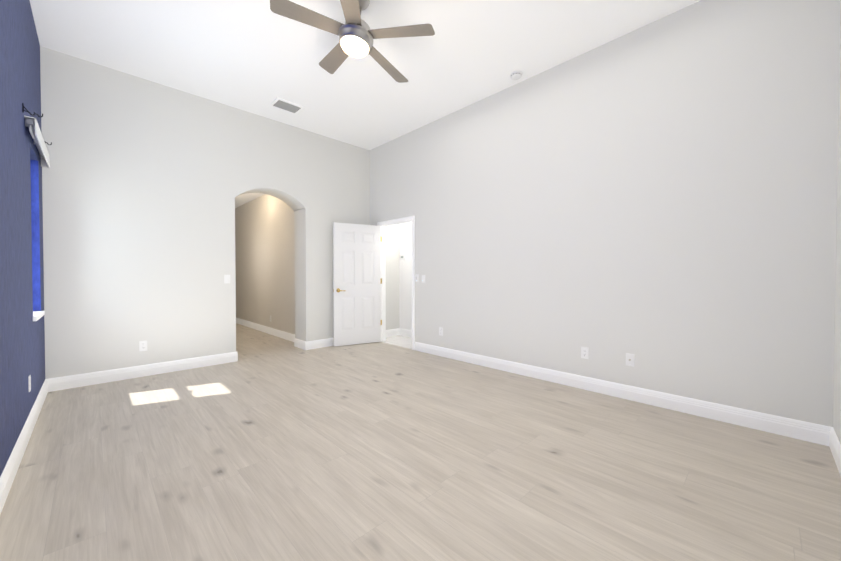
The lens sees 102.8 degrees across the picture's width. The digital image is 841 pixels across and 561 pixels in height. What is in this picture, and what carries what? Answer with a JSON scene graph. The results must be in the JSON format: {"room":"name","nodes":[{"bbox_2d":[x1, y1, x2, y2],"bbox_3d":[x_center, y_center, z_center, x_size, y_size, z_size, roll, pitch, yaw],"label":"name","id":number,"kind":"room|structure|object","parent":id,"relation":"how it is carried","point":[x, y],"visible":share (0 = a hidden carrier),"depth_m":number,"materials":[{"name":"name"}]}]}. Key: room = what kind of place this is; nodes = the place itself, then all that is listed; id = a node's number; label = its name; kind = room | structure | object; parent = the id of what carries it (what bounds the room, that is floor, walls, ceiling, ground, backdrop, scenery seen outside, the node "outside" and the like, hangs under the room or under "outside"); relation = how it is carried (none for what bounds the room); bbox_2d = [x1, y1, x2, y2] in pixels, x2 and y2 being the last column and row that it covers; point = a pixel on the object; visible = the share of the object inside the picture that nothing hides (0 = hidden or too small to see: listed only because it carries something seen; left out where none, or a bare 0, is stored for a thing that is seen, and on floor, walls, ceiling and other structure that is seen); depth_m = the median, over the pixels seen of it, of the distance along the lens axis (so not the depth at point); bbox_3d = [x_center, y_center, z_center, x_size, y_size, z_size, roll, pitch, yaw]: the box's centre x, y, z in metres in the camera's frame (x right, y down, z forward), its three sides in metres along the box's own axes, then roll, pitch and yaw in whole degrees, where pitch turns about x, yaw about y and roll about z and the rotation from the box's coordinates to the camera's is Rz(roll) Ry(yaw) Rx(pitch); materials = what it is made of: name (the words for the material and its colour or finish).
{"room":"empty bedroom","nodes":[
{"label":"empty bedroom","id":0,"kind":"room"},
{"bbox_2d":[0,0,44,475],"bbox_3d":[-2.010,-0.565,1.411,0.200,3.400,5.900,-1,1,-44],"label":"wall","id":1,"kind":"structure","parent":0,"point":[22,345],"depth_m":2.24,"materials":[{"name":"paint"}]},
{"bbox_2d":[0,378,51,513],"bbox_3d":[-1.862,1.069,1.439,0.016,0.131,5.300,-1,1,-44],"label":"baseboard","id":2,"kind":"structure","parent":1,"relation":"attached to","point":[7,477],"depth_m":2.11,"materials":[{"name":"white wood"}]},
{"bbox_2d":[28,375,30,391],"bbox_3d":[-2.905,0.765,2.498,0.008,0.115,0.070,-1,1,-44],"label":"electrical outlet","id":3,"kind":"object","parent":1,"relation":"attached to","point":[29,382],"visible":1,"depth_m":2.47,"materials":[{"name":"white plastic"}]},
{"bbox_2d":[22,103,42,116],"bbox_3d":[-2.796,-1.225,2.423,0.098,0.073,0.006,-1,1,-44],"label":"curtain bracket","id":4,"kind":"object","parent":1,"relation":"attached to","point":[23,107],"visible":1,"depth_m":2.40,"materials":[{"name":"black metal"}]},
{"bbox_2d":[24,116,49,167],"bbox_3d":[-3.250,-1.151,2.861,0.058,0.120,1.080,-1,1,-44],"label":"valance headrail","id":5,"kind":"object","parent":1,"relation":"attached to","point":[31,124],"visible":1,"depth_m":2.74,"materials":[{"name":"white plastic"}]},
{"bbox_2d":[33,311,44,320],"bbox_3d":[-3.337,0.304,2.873,0.122,0.040,0.630,-1,1,-44],"label":"window sill","id":6,"kind":"structure","parent":1,"relation":"attached to","point":[37,315],"depth_m":2.88,"materials":[{"name":"white"}]},
{"bbox_2d":[40,46,398,378],"bbox_3d":[-2.067,-0.620,5.195,5.000,3.400,0.400,-1,1,-44],"label":"wall","id":7,"kind":"structure","parent":0,"point":[138,241],"depth_m":3.96,"materials":[{"name":"white paint"}]},
{"bbox_2d":[139,341,146,350],"bbox_3d":[-3.176,0.750,3.849,0.070,0.115,0.008,-1,1,-44],"label":"electrical outlet","id":8,"kind":"object","parent":7,"relation":"attached to","point":[142,345],"visible":1,"depth_m":3.85,"materials":[{"name":"white plastic"}]},
{"bbox_2d":[52,351,237,390],"bbox_3d":[-3.080,1.033,3.941,1.706,0.131,0.016,-1,1,-44],"label":"baseboard","id":9,"kind":"structure","parent":7,"relation":"attached to","point":[86,379],"depth_m":3.81,"materials":[{"name":"white wood"}]},
{"bbox_2d":[224,275,229,282],"bbox_3d":[-2.554,-0.019,4.442,0.070,0.115,0.012,-1,1,-44],"label":"light switch","id":10,"kind":"object","parent":7,"relation":"attached to","point":[226,278],"visible":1,"depth_m":4.44,"materials":[{"name":"white plastic"}]},
{"bbox_2d":[292,338,307,349],"bbox_3d":[-1.926,1.013,5.363,0.016,0.131,0.390,-1,1,-44],"label":"baseboard","id":11,"kind":"structure","parent":7,"relation":"attached to","point":[298,343],"depth_m":5.38,"materials":[{"name":"white wood"}]},
{"bbox_2d":[304,338,333,349],"bbox_3d":[-1.344,1.009,5.633,1.226,0.131,0.016,-1,1,-44],"label":"baseboard","id":12,"kind":"structure","parent":7,"relation":"attached to","point":[315,344],"depth_m":5.35,"materials":[{"name":"white wood"}]},
{"bbox_2d":[386,328,399,336],"bbox_3d":[-0.623,0.999,6.336,0.550,0.131,0.016,-1,1,-44],"label":"baseboard","id":13,"kind":"structure","parent":7,"relation":"attached to","point":[394,332],"depth_m":6.43,"materials":[{"name":"white wood"}]},
{"bbox_2d":[235,193,263,207],"bbox_3d":[-4.150,-2.144,6.844,1.350,0.800,4.900,-1,1,-44],"label":"ceiling","id":14,"kind":"structure","parent":0,"point":[242,199],"depth_m":7.16,"materials":[{"name":"white paint"}]},
{"bbox_2d":[235,194,294,333],"bbox_3d":[-3.666,-0.652,7.421,0.120,3.400,5.020,-1,1,-44],"label":"wall","id":15,"kind":"structure","parent":0,"point":[265,256],"depth_m":6.74,"materials":[{"name":"white paint"}]},
{"bbox_2d":[236,318,294,340],"bbox_3d":[-3.672,0.984,7.354,0.016,0.131,4.900,-1,1,-44],"label":"baseboard","id":16,"kind":"structure","parent":15,"relation":"attached to","point":[288,336],"depth_m":6.73,"materials":[{"name":"white wood"}]},
{"bbox_2d":[30,0,700,149],"bbox_3d":[-0.219,-2.390,3.130,5.200,0.200,5.900,-1,1,-44],"label":"ceiling","id":17,"kind":"structure","parent":0,"point":[257,57],"depth_m":3.32,"materials":[{"name":"white paint"}]},
{"bbox_2d":[269,97,304,114],"bbox_3d":[-1.766,-2.303,4.445,0.360,0.013,0.270,-1,1,-44],"label":"ceiling vent","id":18,"kind":"object","parent":17,"relation":"in","point":[286,106],"visible":0.98,"depth_m":4.43,"materials":[{"name":"white metal"}]},
{"bbox_2d":[270,0,434,82],"bbox_3d":[-0.531,-2.075,2.760,1.245,0.462,1.232,-1,1,-44],"label":"fan","id":19,"kind":"object","parent":17,"relation":"hanging from","point":[355,34],"visible":1,"depth_m":2.64,"materials":[{"name":"brown wood"}]},
{"bbox_2d":[510,71,522,79],"bbox_3d":[1.068,-2.279,3.745,0.136,0.040,0.136,-1,1,-44],"label":"smoke detector","id":20,"kind":"object","parent":17,"relation":"attached to","point":[515,75],"visible":1,"depth_m":3.71,"materials":[{"name":"white plastic"}]},
{"bbox_2d":[383,335,411,348],"bbox_3d":[0.173,1.132,5.658,0.980,0.123,2.100,-1,1,-44],"label":"floor","id":21,"kind":"structure","parent":0,"point":[402,341],"depth_m":5.89,"materials":[{"name":"white tile"}]},
{"bbox_2d":[399,222,411,329],"bbox_3d":[0.200,-0.625,5.576,0.700,3.400,2.220,-1,1,-44],"label":"wall","id":22,"kind":"structure","parent":0,"point":[405,279],"depth_m":6.41,"materials":[{"name":"white paint"}]},
{"bbox_2d":[400,328,411,336],"bbox_3d":[0.317,1.006,5.798,0.016,0.131,2.100,-1,1,-44],"label":"baseboard","id":23,"kind":"structure","parent":22,"relation":"attached to","point":[404,332],"depth_m":6.40,"materials":[{"name":"white wood"}]},
{"bbox_2d":[0,323,840,560],"bbox_3d":[-2.308,1.149,4.636,4.240,0.120,10.900,-1,1,-44],"label":"floor","id":24,"kind":"structure","parent":0,"point":[267,447],"depth_m":1.97,"materials":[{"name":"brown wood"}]},
{"bbox_2d":[370,0,840,426],"bbox_3d":[1.052,-0.604,4.116,0.120,3.400,5.500,-1,1,-44],"label":"wall","id":25,"kind":"structure","parent":0,"point":[657,199],"depth_m":2.97,"materials":[{"name":"white paint"}]},
{"bbox_2d":[333,222,380,346],"bbox_3d":[-1.046,0.062,5.617,0.816,2.000,0.159,0,1,-29],"label":"door","id":26,"kind":"structure","parent":25,"relation":"in","point":[356,289],"depth_m":5.59,"materials":[{"name":"white wood"}]},
{"bbox_2d":[377,216,414,349],"bbox_3d":[-0.381,0.033,5.584,0.139,2.084,0.938,-1,1,-44],"label":"door frame","id":27,"kind":"structure","parent":25,"relation":"attached to","point":[383,274],"depth_m":5.84,"materials":[{"name":"white wood"}]},
{"bbox_2d":[415,274,418,281],"bbox_3d":[-0.054,-0.037,5.164,0.012,0.115,0.070,-1,1,-44],"label":"light switch","id":28,"kind":"object","parent":25,"relation":"attached to","point":[416,277],"visible":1,"depth_m":5.16,"materials":[{"name":"white plastic"}]},
{"bbox_2d":[439,327,442,335],"bbox_3d":[0.292,0.731,4.822,0.008,0.115,0.070,-1,1,-44],"label":"electrical outlet","id":29,"kind":"object","parent":25,"relation":"attached to","point":[441,331],"visible":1,"depth_m":4.81,"materials":[{"name":"white plastic"}]},
{"bbox_2d":[581,347,588,358],"bbox_3d":[1.668,0.735,3.412,0.008,0.115,0.070,-1,1,-44],"label":"electrical outlet","id":30,"kind":"object","parent":25,"relation":"attached to","point":[584,352],"visible":1,"depth_m":3.41,"materials":[{"name":"white plastic"}]},
{"bbox_2d":[415,342,823,444],"bbox_3d":[1.348,1.036,3.737,0.016,0.131,4.110,-1,1,-44],"label":"baseboard","id":31,"kind":"structure","parent":25,"relation":"attached to","point":[804,431],"depth_m":2.96,"materials":[{"name":"white wood"}]},
{"bbox_2d":[626,353,634,366],"bbox_3d":[1.945,0.737,3.121,0.016,0.115,0.070,-1,1,-44],"label":"outlet","id":32,"kind":"object","parent":25,"relation":"attached to","point":[629,359],"visible":1,"depth_m":3.12,"materials":[{"name":"white plastic"}]},
{"bbox_2d":[833,8,840,443],"bbox_3d":[1.455,-0.556,0.808,3.920,3.400,0.200,-1,1,-44],"label":"wall","id":33,"kind":"structure","parent":0,"point":[837,393],"depth_m":2.18,"materials":[{"name":"white paint"}]},
{"bbox_2d":[824,425,840,475],"bbox_3d":[1.383,1.077,0.913,3.870,0.131,0.016,-1,1,-44],"label":"baseboard","id":34,"kind":"structure","parent":33,"relation":"attached to","point":[831,440],"depth_m":2.15,"materials":[{"name":"white wood"}]}
]}

